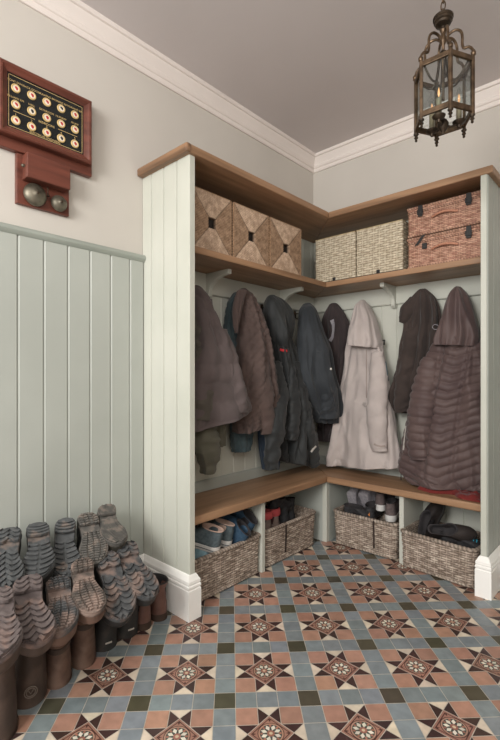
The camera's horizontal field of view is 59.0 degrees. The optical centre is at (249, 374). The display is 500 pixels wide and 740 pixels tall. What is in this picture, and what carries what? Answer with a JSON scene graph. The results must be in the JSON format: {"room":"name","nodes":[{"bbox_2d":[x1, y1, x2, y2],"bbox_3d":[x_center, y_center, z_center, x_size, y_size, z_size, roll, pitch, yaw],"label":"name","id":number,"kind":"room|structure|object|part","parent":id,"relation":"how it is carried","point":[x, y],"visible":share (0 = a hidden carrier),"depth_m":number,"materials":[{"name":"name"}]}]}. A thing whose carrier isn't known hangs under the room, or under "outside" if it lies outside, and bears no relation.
{"room":"mudroom","nodes":[
{"label":"mudroom","id":0,"kind":"room"},
{"bbox_2d":[0,0,312,254],"bbox_3d":[-1.172,-0.292,1.920,0.150,2.985,5.150,0,0,43],"label":"wall","id":1,"kind":"structure","parent":0,"point":[137,120],"depth_m":2.30,"materials":[{"name":"paint"}]},
{"bbox_2d":[15,152,69,217],"bbox_3d":[-0.932,-0.866,2.013,0.082,0.222,0.236,0,0,43],"label":"bell","id":2,"kind":"object","parent":1,"relation":"attached to","point":[42,184],"visible":1,"depth_m":1.98,"materials":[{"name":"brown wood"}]},
{"bbox_2d":[0,57,91,178],"bbox_3d":[-0.929,-1.161,2.020,0.073,0.367,0.445,0,0,43],"label":"board","id":3,"kind":"object","parent":1,"relation":"attached to","point":[40,117],"visible":1,"depth_m":1.99,"materials":[{"name":"brown wood"}]},
{"bbox_3d":[-0.927,-1.175,2.012,0.022,0.238,0.345,0,0,43],"label":"glass panel","id":4,"kind":"part","parent":3,"relation":"part of","materials":[{"name":"black glass"}]},
{"bbox_2d":[0,231,142,576],"bbox_3d":[-1.720,0.237,1.198,0.020,1.725,3.345,0,0,43],"label":"panelling","id":5,"kind":"structure","parent":1,"relation":"attached to","point":[71,318],"depth_m":2.12,"materials":[{"name":"green paint"}]},
{"bbox_2d":[0,222,145,262],"bbox_3d":[-1.713,-0.633,1.195,0.036,0.037,3.350,0,0,43],"label":"trim","id":6,"kind":"structure","parent":1,"relation":"attached to","point":[5,227],"depth_m":2.10,"materials":[{"name":"paint"}]},
{"bbox_2d":[17,0,499,173],"bbox_3d":[0.157,-1.723,0.596,3.600,0.124,5.000,0,0,43],"label":"trim","id":7,"kind":"structure","parent":1,"relation":"attached to","point":[75,16],"depth_m":2.73,"materials":[{"name":"paint"}]},
{"bbox_2d":[11,538,499,739],"bbox_3d":[0.143,1.249,0.658,4.416,0.101,5.521,0,0,43],"label":"floor","id":8,"kind":"structure","parent":0,"point":[333,640],"depth_m":1.80,"materials":[{"name":"tile"}]},
{"bbox_2d":[0,585,23,739],"bbox_3d":[-0.808,0.971,1.411,0.139,0.493,0.374,0,0,-31],"label":"boot","id":9,"kind":"object","parent":8,"relation":"on","point":[11,630],"visible":1,"depth_m":1.43,"materials":[{"name":"brown rubber"}]},
{"bbox_2d":[13,573,56,709],"bbox_3d":[-0.784,0.987,1.574,0.142,0.471,0.384,0,0,-31],"label":"boot","id":10,"kind":"object","parent":8,"relation":"on","point":[38,623],"visible":0.73,"depth_m":1.58,"materials":[{"name":"brown rubber"}]},
{"bbox_2d":[45,575,78,689],"bbox_3d":[-0.725,1.011,1.683,0.127,0.411,0.346,0,0,-25],"label":"boot","id":11,"kind":"object","parent":8,"relation":"on","point":[59,601],"visible":0.73,"depth_m":1.68,"materials":[{"name":"brown rubber"}]},
{"bbox_2d":[70,557,106,669],"bbox_3d":[-0.672,0.998,1.790,0.127,0.445,0.356,0,0,-30],"label":"boot","id":12,"kind":"object","parent":8,"relation":"on","point":[90,599],"visible":0.81,"depth_m":1.79,"materials":[{"name":"brown rubber"}]},
{"bbox_2d":[94,550,136,651],"bbox_3d":[-0.601,1.007,1.903,0.146,0.448,0.407,0,0,-35],"label":"boot","id":13,"kind":"object","parent":8,"relation":"on","point":[109,575],"visible":0.7,"depth_m":1.86,"materials":[{"name":"black rubber"}]},
{"bbox_2d":[116,540,158,639],"bbox_3d":[-0.534,1.002,1.995,0.142,0.452,0.396,0,0,-36],"label":"boot","id":14,"kind":"object","parent":8,"relation":"on","point":[145,584],"visible":0.56,"depth_m":1.95,"materials":[{"name":"black rubber"}]},
{"bbox_2d":[138,605,150,630],"bbox_3d":[-0.587,1.109,2.171,0.288,0.183,0.110,0,0,43],"label":"boot","id":15,"kind":"object","parent":8,"relation":"on","point":[144,613],"visible":0.15,"depth_m":2.07,"materials":[{"name":"brown rubber"}]},
{"bbox_2d":[150,573,167,621],"bbox_3d":[-0.519,1.109,2.255,0.287,0.183,0.116,0,0,43],"label":"boot","id":16,"kind":"object","parent":8,"relation":"on","point":[159,606],"visible":0.41,"depth_m":2.15,"materials":[{"name":"brown rubber"}]},
{"bbox_2d":[195,530,260,601],"bbox_3d":[-0.236,1.078,2.554,0.312,0.237,0.617,0,0,43],"label":"wicker basket","id":17,"kind":"object","parent":8,"relation":"on","point":[219,570],"visible":0.32,"depth_m":2.46,"materials":[{"name":"brown wicker"}]},
{"bbox_2d":[195,548,208,558],"bbox_3d":[-0.335,0.986,2.463,0.256,0.078,0.094,0,0,22],"label":"shoe","id":18,"kind":"object","parent":17,"relation":"in","point":[198,553],"visible":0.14,"depth_m":2.42,"materials":[{"name":"fabric"}]},
{"bbox_2d":[195,523,223,552],"bbox_3d":[-0.288,0.898,2.444,0.298,0.158,0.105,0,0,15],"label":"shoe","id":19,"kind":"object","parent":17,"relation":"in","point":[208,536],"visible":0.68,"depth_m":2.40,"materials":[{"name":"fabric"}]},
{"bbox_2d":[204,518,234,546],"bbox_3d":[-0.220,0.911,2.580,0.293,0.150,0.104,0,0,22],"label":"shoe","id":20,"kind":"object","parent":17,"relation":"in","point":[228,526],"visible":0.52,"depth_m":2.51,"materials":[{"name":"fabric"}]},
{"bbox_2d":[219,514,250,543],"bbox_3d":[-0.118,0.920,2.615,0.281,0.205,0.100,0,0,38],"label":"shoe","id":21,"kind":"object","parent":17,"relation":"in","point":[241,532],"visible":0.61,"depth_m":2.57,"materials":[{"name":"fabric"}]},
{"bbox_2d":[230,509,257,530],"bbox_3d":[-0.077,0.887,2.704,0.282,0.200,0.104,0,0,43],"label":"shoe","id":22,"kind":"object","parent":17,"relation":"in","point":[246,515],"visible":0.4,"depth_m":2.66,"materials":[{"name":"fabric"}]},
{"bbox_2d":[265,505,315,566],"bbox_3d":[0.183,1.075,3.018,0.302,0.241,0.575,0,0,43],"label":"wicker basket","id":23,"kind":"object","parent":8,"relation":"on","point":[282,541],"visible":0.56,"depth_m":2.91,"materials":[{"name":"wicker"}]},
{"bbox_2d":[265,508,272,528],"bbox_3d":[0.040,0.995,2.936,0.277,0.218,0.116,0,0,43],"label":"boot","id":24,"kind":"object","parent":23,"relation":"in","point":[268,515],"visible":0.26,"depth_m":2.84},
{"bbox_2d":[265,505,279,526],"bbox_3d":[0.093,0.995,3.002,0.278,0.218,0.117,0,0,43],"label":"boot","id":25,"kind":"object","parent":23,"relation":"in","point":[276,512],"visible":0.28,"depth_m":2.91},
{"bbox_2d":[267,496,292,511],"bbox_3d":[0.209,0.879,3.030,0.108,0.145,0.255,0,0,32],"label":"trainer","id":26,"kind":"object","parent":23,"relation":"in","point":[281,502],"visible":0.7,"depth_m":2.99,"materials":[{"name":"fabric"}]},
{"bbox_2d":[279,506,288,523],"bbox_3d":[0.174,0.978,3.110,0.109,0.240,0.277,0,0,-41],"label":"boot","id":27,"kind":"object","parent":23,"relation":"in","point":[283,517],"visible":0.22,"depth_m":3.02,"materials":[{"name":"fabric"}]},
{"bbox_2d":[285,496,294,519],"bbox_3d":[0.213,0.989,3.179,0.277,0.242,0.117,0,0,34],"label":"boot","id":28,"kind":"object","parent":23,"relation":"in","point":[291,514],"visible":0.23,"depth_m":3.10,"materials":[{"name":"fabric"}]},
{"bbox_2d":[137,142,499,622],"bbox_3d":[0.485,0.038,2.543,1.447,2.324,1.690,0,0,43],"label":"storage unit","id":29,"kind":"object","parent":8,"relation":"on","point":[177,497],"visible":0.59,"depth_m":2.47,"materials":[{"name":"green paint"}]},
{"bbox_3d":[-0.435,0.059,2.314,0.402,2.281,0.033,0,0,43],"label":"panel","id":30,"kind":"part","parent":29,"relation":"part of","materials":[{"name":"green paint"}]},
{"bbox_2d":[195,424,225,474],"bbox_3d":[-0.246,0.065,2.603,0.222,1.002,0.274,0,0,43],"label":"jacket","id":31,"kind":"object","parent":29,"relation":"hanging from","point":[209,442],"visible":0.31,"depth_m":2.49,"materials":[{"name":"fabric"}]},
{"bbox_2d":[195,186,231,255],"bbox_3d":[-0.308,-0.828,2.505,0.284,0.329,0.299,0,0,43],"label":"box","id":32,"kind":"object","parent":29,"relation":"on","point":[213,212],"visible":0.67,"depth_m":2.42,"materials":[{"name":"brown wicker"}]},
{"bbox_2d":[195,285,251,431],"bbox_3d":[-0.188,-0.099,2.596,0.487,0.833,0.277,0,0,-41],"label":"coat","id":33,"kind":"object","parent":29,"relation":"hanging from","point":[221,397],"visible":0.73,"depth_m":2.47,"materials":[{"name":"brown fabric"}]},
{"bbox_2d":[223,292,253,452],"bbox_3d":[-0.069,-0.021,2.881,0.121,1.047,0.246,0,0,43],"label":"jacket","id":34,"kind":"object","parent":29,"relation":"hanging from","point":[239,443],"visible":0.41,"depth_m":2.84,"materials":[{"name":"fabric"}]},
{"bbox_2d":[232,202,268,265],"bbox_3d":[-0.092,-0.828,2.740,0.284,0.329,0.314,0,0,43],"label":"box","id":35,"kind":"object","parent":29,"relation":"on","point":[250,227],"visible":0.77,"depth_m":2.63,"materials":[{"name":"brown wicker"}]},
{"bbox_3d":[-0.019,0.059,3.054,0.014,2.281,1.620,0,0,43],"label":"panel","id":36,"kind":"part","parent":29,"relation":"part of","materials":[{"name":"green paint"}]},
{"bbox_2d":[232,288,280,434],"bbox_3d":[0.040,-0.090,2.868,0.452,0.946,0.238,0,0,-39],"label":"coat","id":37,"kind":"object","parent":29,"relation":"hanging from","point":[254,350],"visible":0.93,"depth_m":2.77,"materials":[{"name":"brown fabric"}]},
{"bbox_2d":[195,246,325,297],"bbox_3d":[0.102,-0.645,2.941,0.344,0.037,1.616,0,0,43],"label":"shelf","id":38,"kind":"object","parent":29,"relation":"attached to","point":[207,262],"depth_m":2.80,"materials":[{"name":"brown wood"}]},
{"bbox_3d":[0.111,0.745,2.932,0.368,0.045,1.614,0,0,43],"label":"bench seat","id":39,"kind":"part","parent":29,"relation":"part of","materials":[{"name":"brown wood"}]},
{"bbox_2d":[257,312,279,469],"bbox_3d":[0.144,0.099,3.137,0.088,1.167,0.232,0,0,43],"label":"jacket","id":40,"kind":"object","parent":29,"relation":"hanging from","point":[261,438],"visible":0.11,"depth_m":3.06,"materials":[{"name":"fabric"}]},
{"bbox_2d":[269,217,300,274],"bbox_3d":[0.135,-0.828,2.987,0.284,0.329,0.334,0,0,43],"label":"box","id":41,"kind":"object","parent":29,"relation":"on","point":[284,238],"visible":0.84,"depth_m":2.88,"materials":[{"name":"brown wicker"}]},
{"bbox_2d":[263,295,319,469],"bbox_3d":[0.256,0.065,3.089,0.269,1.219,0.601,0,0,45],"label":"black anorak","id":42,"kind":"object","parent":29,"relation":"hanging from","point":[293,439],"visible":0.89,"depth_m":3.01,"materials":[{"name":"black fabric"}]},
{"bbox_2d":[263,295,294,346],"bbox_3d":[0.200,-0.363,3.062,0.196,0.363,0.265,0,0,29],"label":"hood","id":43,"kind":"object","parent":42,"relation":"attached to","point":[279,317],"depth_m":2.97,"materials":[{"name":"black fabric"}]},
{"bbox_2d":[296,303,342,423],"bbox_3d":[0.511,-0.087,3.232,0.393,0.897,0.268,0,0,-32],"label":"jacket","id":44,"kind":"object","parent":29,"relation":"hanging from","point":[316,359],"visible":0.94,"depth_m":3.13,"materials":[{"name":"black fabric"}]},
{"bbox_3d":[0.545,0.984,3.181,0.036,0.433,0.034,0,0,43],"label":"corner post","id":45,"kind":"part","parent":29,"relation":"part of","materials":[{"name":"green paint"}]},
{"bbox_2d":[317,303,349,441],"bbox_3d":[0.637,-0.015,3.427,0.297,1.085,0.131,0,0,43],"label":"coat","id":46,"kind":"object","parent":29,"relation":"hanging from","point":[335,323],"visible":0.44,"depth_m":3.36,"materials":[{"name":"black fabric"}]},
{"bbox_2d":[315,231,356,281],"bbox_3d":[0.690,-0.830,3.261,0.335,0.332,0.266,0,0,43],"label":"storage box","id":47,"kind":"object","parent":29,"relation":"on","point":[336,259],"visible":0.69,"depth_m":3.16,"materials":[{"name":"wicker"}]},
{"bbox_3d":[0.692,-0.993,3.263,0.329,0.006,0.254,0,0,43],"label":"lid","id":48,"kind":"part","parent":47,"relation":"part of","materials":[{"name":"beige wicker"}]},
{"bbox_3d":[0.487,-0.563,2.581,1.375,0.126,1.607,0,0,43],"label":"coat rail","id":49,"kind":"part","parent":29,"relation":"part of","materials":[{"name":"green paint"}]},
{"bbox_2d":[326,300,399,469],"bbox_3d":[0.803,0.079,3.177,0.597,1.235,0.249,0,0,43],"label":"raincoat","id":50,"kind":"object","parent":29,"relation":"hanging from","point":[365,436],"visible":1,"depth_m":3.09,"materials":[{"name":"fabric"}]},
{"bbox_2d":[347,300,382,347],"bbox_3d":[0.813,-0.361,3.159,0.251,0.356,0.241,0,0,43],"label":"hood","id":51,"kind":"object","parent":50,"relation":"attached to","point":[363,331],"depth_m":3.08,"materials":[{"name":"fabric"}]},
{"bbox_2d":[356,219,408,276],"bbox_3d":[0.939,-0.830,3.031,0.335,0.332,0.266,0,0,43],"label":"storage box","id":52,"kind":"object","parent":29,"relation":"on","point":[382,248],"visible":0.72,"depth_m":2.92,"materials":[{"name":"wicker"}]},
{"bbox_3d":[0.941,-0.993,3.034,0.329,0.006,0.254,0,0,43],"label":"lid","id":53,"kind":"part","parent":52,"relation":"part of","materials":[{"name":"beige wicker"}]},
{"bbox_2d":[314,257,480,297],"bbox_3d":[0.919,-0.645,3.057,1.384,0.037,0.344,0,0,43],"label":"shelf","id":54,"kind":"object","parent":29,"relation":"attached to","point":[465,269],"depth_m":2.91,"materials":[{"name":"brown wood"}]},
{"bbox_3d":[1.036,0.059,3.175,1.374,2.281,0.014,0,0,43],"label":"panel","id":55,"kind":"part","parent":29,"relation":"part of","materials":[{"name":"green paint"}]},
{"bbox_3d":[0.911,0.745,3.047,1.382,0.045,0.368,0,0,43],"label":"bench seat","id":56,"kind":"part","parent":29,"relation":"part of","materials":[{"name":"brown wood"}]},
{"bbox_2d":[388,288,440,413],"bbox_3d":[1.112,-0.150,2.966,0.337,0.848,0.180,0,0,38],"label":"jacket","id":57,"kind":"object","parent":29,"relation":"hanging from","point":[420,315],"visible":0.8,"depth_m":2.93,"materials":[{"name":"fabric"}]},
{"bbox_2d":[398,286,480,491],"bbox_3d":[1.197,0.085,2.781,0.546,1.254,0.283,0,0,41],"label":"coat","id":58,"kind":"object","parent":29,"relation":"hanging from","point":[440,448],"visible":0.92,"depth_m":2.67,"materials":[{"name":"brown fabric"}]},
{"bbox_2d":[433,286,480,345],"bbox_3d":[1.279,-0.355,2.717,0.255,0.376,0.226,0,0,43],"label":"hood","id":59,"kind":"object","parent":58,"relation":"attached to","point":[458,325],"depth_m":2.65,"materials":[{"name":"brown fabric"}]},
{"bbox_2d":[407,224,480,268],"bbox_3d":[1.257,-0.764,2.740,0.481,0.198,0.330,0,0,43],"label":"wicker hamper","id":60,"kind":"object","parent":29,"relation":"on","point":[462,243],"visible":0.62,"depth_m":2.64,"materials":[{"name":"wicker"}]},
{"bbox_2d":[407,190,480,238],"bbox_3d":[1.257,-0.956,2.740,0.481,0.187,0.330,0,0,43],"label":"wicker hamper","id":61,"kind":"object","parent":60,"relation":"on","point":[460,211],"visible":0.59,"depth_m":2.64,"materials":[{"name":"wicker"}]},
{"bbox_3d":[1.265,-1.034,2.749,0.468,0.026,0.296,0,0,43],"label":"lid","id":62,"kind":"part","parent":61,"relation":"part of","materials":[{"name":"brown wicker"}]},
{"bbox_3d":[1.156,-0.966,2.631,0.156,0.026,0.032,0,0,43],"label":"handle","id":63,"kind":"part","parent":61,"relation":"part of","materials":[{"name":"brown leather"}]},
{"bbox_3d":[1.265,-0.843,2.749,0.468,0.026,0.296,0,0,43],"label":"lid","id":64,"kind":"part","parent":60,"relation":"part of","materials":[{"name":"brown wicker"}]},
{"bbox_3d":[1.156,-0.772,2.631,0.156,0.026,0.032,0,0,43],"label":"handle","id":65,"kind":"part","parent":60,"relation":"part of","materials":[{"name":"brown wicker"}]},
{"bbox_2d":[417,486,480,502],"bbox_3d":[1.246,0.696,2.711,0.416,0.050,0.271,0,0,43],"label":"cloth","id":66,"kind":"object","parent":29,"relation":"on","point":[475,496],"visible":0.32,"depth_m":2.61,"materials":[{"name":"red fabric"}]},
{"bbox_3d":[1.414,0.059,2.547,0.033,2.281,0.426,0,0,43],"label":"panel","id":67,"kind":"part","parent":29,"relation":"part of","materials":[{"name":"green paint"}]},
{"bbox_2d":[333,505,398,558],"bbox_3d":[0.859,1.075,3.095,0.491,0.241,0.312,0,0,43],"label":"wicker basket","id":68,"kind":"object","parent":8,"relation":"on","point":[378,536],"visible":0.71,"depth_m":2.97,"materials":[{"name":"wicker"}]},
{"bbox_2d":[347,487,361,504],"bbox_3d":[0.766,0.934,3.224,0.100,0.275,0.145,0,0,43],"label":"slipper","id":69,"kind":"object","parent":68,"relation":"in","point":[352,494],"visible":0.41,"depth_m":3.19,"materials":[{"name":"fabric"}]},
{"bbox_2d":[344,503,371,517],"bbox_3d":[0.760,0.967,3.083,0.226,0.110,0.100,0,0,43],"label":"sandal","id":70,"kind":"object","parent":68,"relation":"in","point":[357,509],"visible":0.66,"depth_m":3.08,"materials":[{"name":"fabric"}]},
{"bbox_2d":[358,489,375,507],"bbox_3d":[0.842,0.916,3.147,0.100,0.274,0.157,0,0,43],"label":"slipper","id":71,"kind":"object","parent":68,"relation":"in","point":[365,496],"visible":0.51,"depth_m":3.11,"materials":[{"name":"fabric"}]},
{"bbox_2d":[365,500,383,518],"bbox_3d":[0.869,0.947,3.113,0.096,0.126,0.257,0,0,36],"label":"trainer","id":72,"kind":"object","parent":68,"relation":"in","point":[370,509],"visible":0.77,"depth_m":3.04,"materials":[{"name":"fabric"}]},
{"bbox_2d":[375,492,394,510],"bbox_3d":[0.957,0.868,3.135,0.103,0.134,0.272,0,0,43],"label":"trainer","id":73,"kind":"object","parent":68,"relation":"in","point":[380,503],"visible":0.48,"depth_m":3.03,"materials":[{"name":"fabric"}]},
{"bbox_2d":[385,497,398,521],"bbox_3d":[0.996,0.906,3.029,0.099,0.138,0.276,0,0,28],"label":"trainer","id":74,"kind":"object","parent":68,"relation":"in","point":[392,503],"visible":0.89,"depth_m":2.93,"materials":[{"name":"fabric"}]},
{"bbox_2d":[400,520,480,587],"bbox_3d":[1.211,1.083,2.717,0.344,0.227,0.475,0,0,-42],"label":"wicker basket","id":75,"kind":"object","parent":8,"relation":"on","point":[454,563],"visible":0.69,"depth_m":2.59,"materials":[{"name":"brown wicker"}]},
{"bbox_2d":[417,503,445,536],"bbox_3d":[1.137,0.915,2.779,0.188,0.255,0.100,0,0,-27],"label":"shoe","id":76,"kind":"object","parent":75,"relation":"in","point":[433,513],"visible":0.63,"depth_m":2.76,"materials":[{"name":"leather"}]},
{"bbox_2d":[427,523,477,541],"bbox_3d":[1.203,0.944,2.630,0.269,0.134,0.131,0,0,28],"label":"shoe","id":77,"kind":"object","parent":75,"relation":"in","point":[458,532],"visible":0.95,"depth_m":2.60,"materials":[{"name":"leather"}]},
{"bbox_2d":[441,530,480,547],"bbox_3d":[1.268,0.996,2.619,0.256,0.123,0.102,0,0,21],"label":"trainer","id":78,"kind":"object","parent":75,"relation":"in","point":[475,543],"visible":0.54,"depth_m":2.58,"materials":[{"name":"black fabric"}]},
{"bbox_2d":[80,0,499,152],"bbox_3d":[0.208,-1.835,0.651,3.900,0.100,5.150,0,0,43],"label":"ceiling","id":79,"kind":"structure","parent":0,"point":[325,74],"depth_m":2.42,"materials":[{"name":"paint"}]},
{"bbox_2d":[413,0,475,146],"bbox_3d":[0.801,-1.391,1.830,0.250,0.788,0.223,0,0,43],"label":"hanging lantern","id":80,"kind":"object","parent":79,"relation":"hanging from","point":[438,125],"visible":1,"depth_m":1.80,"materials":[{"name":"gold metal"}]},
{"bbox_3d":[0.715,-1.153,1.903,0.013,0.239,0.013,0,0,-4],"label":"post","id":81,"kind":"part","parent":80,"relation":"part of","materials":[{"name":"gold metal"}]},
{"bbox_3d":[0.705,-1.258,1.847,0.011,0.020,0.111,0,0,10],"label":"rail","id":82,"kind":"part","parent":80,"relation":"part of","materials":[{"name":"gold metal"}]},
{"bbox_3d":[0.705,-1.056,1.847,0.011,0.022,0.111,0,0,10],"label":"rail","id":83,"kind":"part","parent":80,"relation":"part of","materials":[{"name":"gold metal"}]},
{"bbox_3d":[0.695,-1.153,1.792,0.013,0.239,0.013,0,0,25],"label":"post","id":84,"kind":"part","parent":80,"relation":"part of","materials":[{"name":"gold metal"}]},
{"bbox_3d":[0.750,-1.339,1.873,0.119,0.141,0.011,0,0,40],"label":"scroll arm","id":85,"kind":"part","parent":80,"relation":"part of","materials":[{"name":"gold metal"}]},
{"bbox_3d":[0.768,-1.258,1.921,0.111,0.020,0.011,0,0,-20],"label":"rail","id":86,"kind":"part","parent":80,"relation":"part of","materials":[{"name":"gold metal"}]},
{"bbox_3d":[0.768,-1.056,1.921,0.111,0.022,0.011,0,0,-20],"label":"rail","id":87,"kind":"part","parent":80,"relation":"part of","materials":[{"name":"gold metal"}]},
{"bbox_3d":[0.739,-1.339,1.808,0.119,0.141,0.011,0,0,-20],"label":"scroll arm","id":88,"kind":"part","parent":80,"relation":"part of","materials":[{"name":"gold metal"}]},
{"bbox_2d":[429,113,434,127],"bbox_3d":[0.778,-1.079,1.888,0.022,0.070,0.022,0,0,43],"label":"candle","id":89,"kind":"object","parent":80,"relation":"on","point":[431,122],"depth_m":1.88,"materials":[{"name":"white wax"}]},
{"bbox_3d":[0.738,-1.258,1.756,0.111,0.020,0.011,0,0,40],"label":"rail","id":90,"kind":"part","parent":80,"relation":"part of","materials":[{"name":"gold metal"}]},
{"bbox_3d":[0.738,-1.056,1.756,0.111,0.022,0.011,0,0,40],"label":"rail","id":91,"kind":"part","parent":80,"relation":"part of","materials":[{"name":"gold metal"}]},
{"bbox_3d":[0.820,-1.153,1.941,0.013,0.239,0.013,0,0,-34],"label":"post","id":92,"kind":"part","parent":80,"relation":"part of","materials":[{"name":"gold metal"}]},
{"bbox_3d":[0.812,-1.339,1.895,0.011,0.141,0.119,0,0,10],"label":"scroll arm","id":93,"kind":"part","parent":80,"relation":"part of","materials":[{"name":"gold metal"}]},
{"bbox_2d":[436,97,441,112],"bbox_3d":[0.762,-1.079,1.782,0.022,0.070,0.021,0,0,43],"label":"candle","id":94,"kind":"object","parent":80,"relation":"on","point":[439,99],"depth_m":1.77,"materials":[{"name":"white wax"}]},
{"bbox_3d":[0.801,-1.285,1.830,0.030,0.300,0.029,0,0,43],"label":"stem","id":95,"kind":"part","parent":80,"relation":"part of","materials":[{"name":"gold metal"}]},
{"bbox_3d":[0.789,-1.339,1.766,0.011,0.141,0.119,0,0,10],"label":"scroll arm","id":96,"kind":"part","parent":80,"relation":"part of","materials":[{"name":"gold metal"}]},
{"bbox_3d":[0.863,-1.056,1.904,0.111,0.022,0.011,0,0,40],"label":"rail","id":97,"kind":"part","parent":80,"relation":"part of","materials":[{"name":"gold metal"}]},
{"bbox_3d":[0.863,-1.258,1.904,0.111,0.020,0.011,0,0,40],"label":"rail","id":98,"kind":"part","parent":80,"relation":"part of","materials":[{"name":"gold metal"}]},
{"bbox_3d":[0.781,-1.153,1.720,0.013,0.239,0.013,0,0,-34],"label":"post","id":99,"kind":"part","parent":80,"relation":"part of","materials":[{"name":"gold metal"}]},
{"bbox_3d":[0.862,-1.339,1.853,0.119,0.141,0.011,0,0,-20],"label":"scroll arm","id":100,"kind":"part","parent":80,"relation":"part of","materials":[{"name":"gold metal"}]},
{"bbox_2d":[456,109,461,118],"bbox_3d":[0.862,-1.079,1.821,0.022,0.070,0.021,0,0,43],"label":"candle","id":101,"kind":"object","parent":80,"relation":"on","point":[458,112],"depth_m":1.81,"materials":[{"name":"white wax"}]},
{"bbox_3d":[0.851,-1.339,1.788,0.119,0.141,0.011,0,0,40],"label":"scroll arm","id":102,"kind":"part","parent":80,"relation":"part of","materials":[{"name":"gold metal"}]},
{"bbox_3d":[0.833,-1.258,1.740,0.111,0.020,0.011,0,0,-20],"label":"rail","id":103,"kind":"part","parent":80,"relation":"part of","materials":[{"name":"gold metal"}]},
{"bbox_3d":[0.833,-1.056,1.740,0.111,0.022,0.011,0,0,-20],"label":"rail","id":104,"kind":"part","parent":80,"relation":"part of","materials":[{"name":"gold metal"}]},
{"bbox_3d":[0.906,-1.153,1.869,0.013,0.239,0.013,0,0,25],"label":"post","id":105,"kind":"part","parent":80,"relation":"part of","materials":[{"name":"gold metal"}]},
{"bbox_3d":[0.896,-1.258,1.813,0.011,0.020,0.111,0,0,10],"label":"rail","id":106,"kind":"part","parent":80,"relation":"part of","materials":[{"name":"gold metal"}]},
{"bbox_3d":[0.896,-1.056,1.813,0.011,0.022,0.111,0,0,10],"label":"rail","id":107,"kind":"part","parent":80,"relation":"part of","materials":[{"name":"gold metal"}]},
{"bbox_3d":[0.886,-1.153,1.758,0.013,0.239,0.013,0,0,-4],"label":"post","id":108,"kind":"part","parent":80,"relation":"part of","materials":[{"name":"gold metal"}]},
{"bbox_2d":[313,105,499,212],"bbox_3d":[1.900,-0.292,2.492,3.600,2.985,0.150,0,0,43],"label":"wall","id":109,"kind":"structure","parent":0,"point":[406,164],"depth_m":3.11,"materials":[{"name":"paint"}]},
{"bbox_3d":[-0.898,0.999,1.893,0.210,0.402,0.720,0,0,43],"label":"rack","id":110,"kind":"object","parent":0,"visible":0},
{"bbox_2d":[0,526,24,588],"bbox_3d":[-0.967,0.844,1.764,0.136,0.422,0.381,0,0,-24],"label":"boot","id":111,"kind":"object","parent":110,"relation":"on","point":[12,567],"visible":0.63,"depth_m":1.72,"materials":[{"name":"black rubber"}]},
{"bbox_2d":[22,522,55,605],"bbox_3d":[-0.890,0.848,1.854,0.136,0.413,0.363,0,0,-28],"label":"boot","id":112,"kind":"object","parent":110,"relation":"on","point":[40,558],"visible":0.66,"depth_m":1.79,"materials":[{"name":"black rubber"}]},
{"bbox_2d":[53,517,80,589],"bbox_3d":[-0.824,0.855,1.969,0.138,0.404,0.368,0,0,-21],"label":"boot","id":113,"kind":"object","parent":110,"relation":"on","point":[65,550],"visible":0.6,"depth_m":1.91,"materials":[{"name":"black rubber"}]},
{"bbox_2d":[76,512,107,571],"bbox_3d":[-0.743,0.852,2.039,0.136,0.405,0.357,0,0,-32],"label":"boot","id":114,"kind":"object","parent":110,"relation":"on","point":[90,543],"visible":0.59,"depth_m":1.98,"materials":[{"name":"black rubber"}]},
{"bbox_2d":[97,504,127,551],"bbox_3d":[-0.680,0.840,2.115,0.137,0.418,0.321,0,0,-28],"label":"boot","id":115,"kind":"object","parent":110,"relation":"on","point":[115,535],"visible":0.52,"depth_m":2.04,"materials":[{"name":"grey rubber"}]}
]}

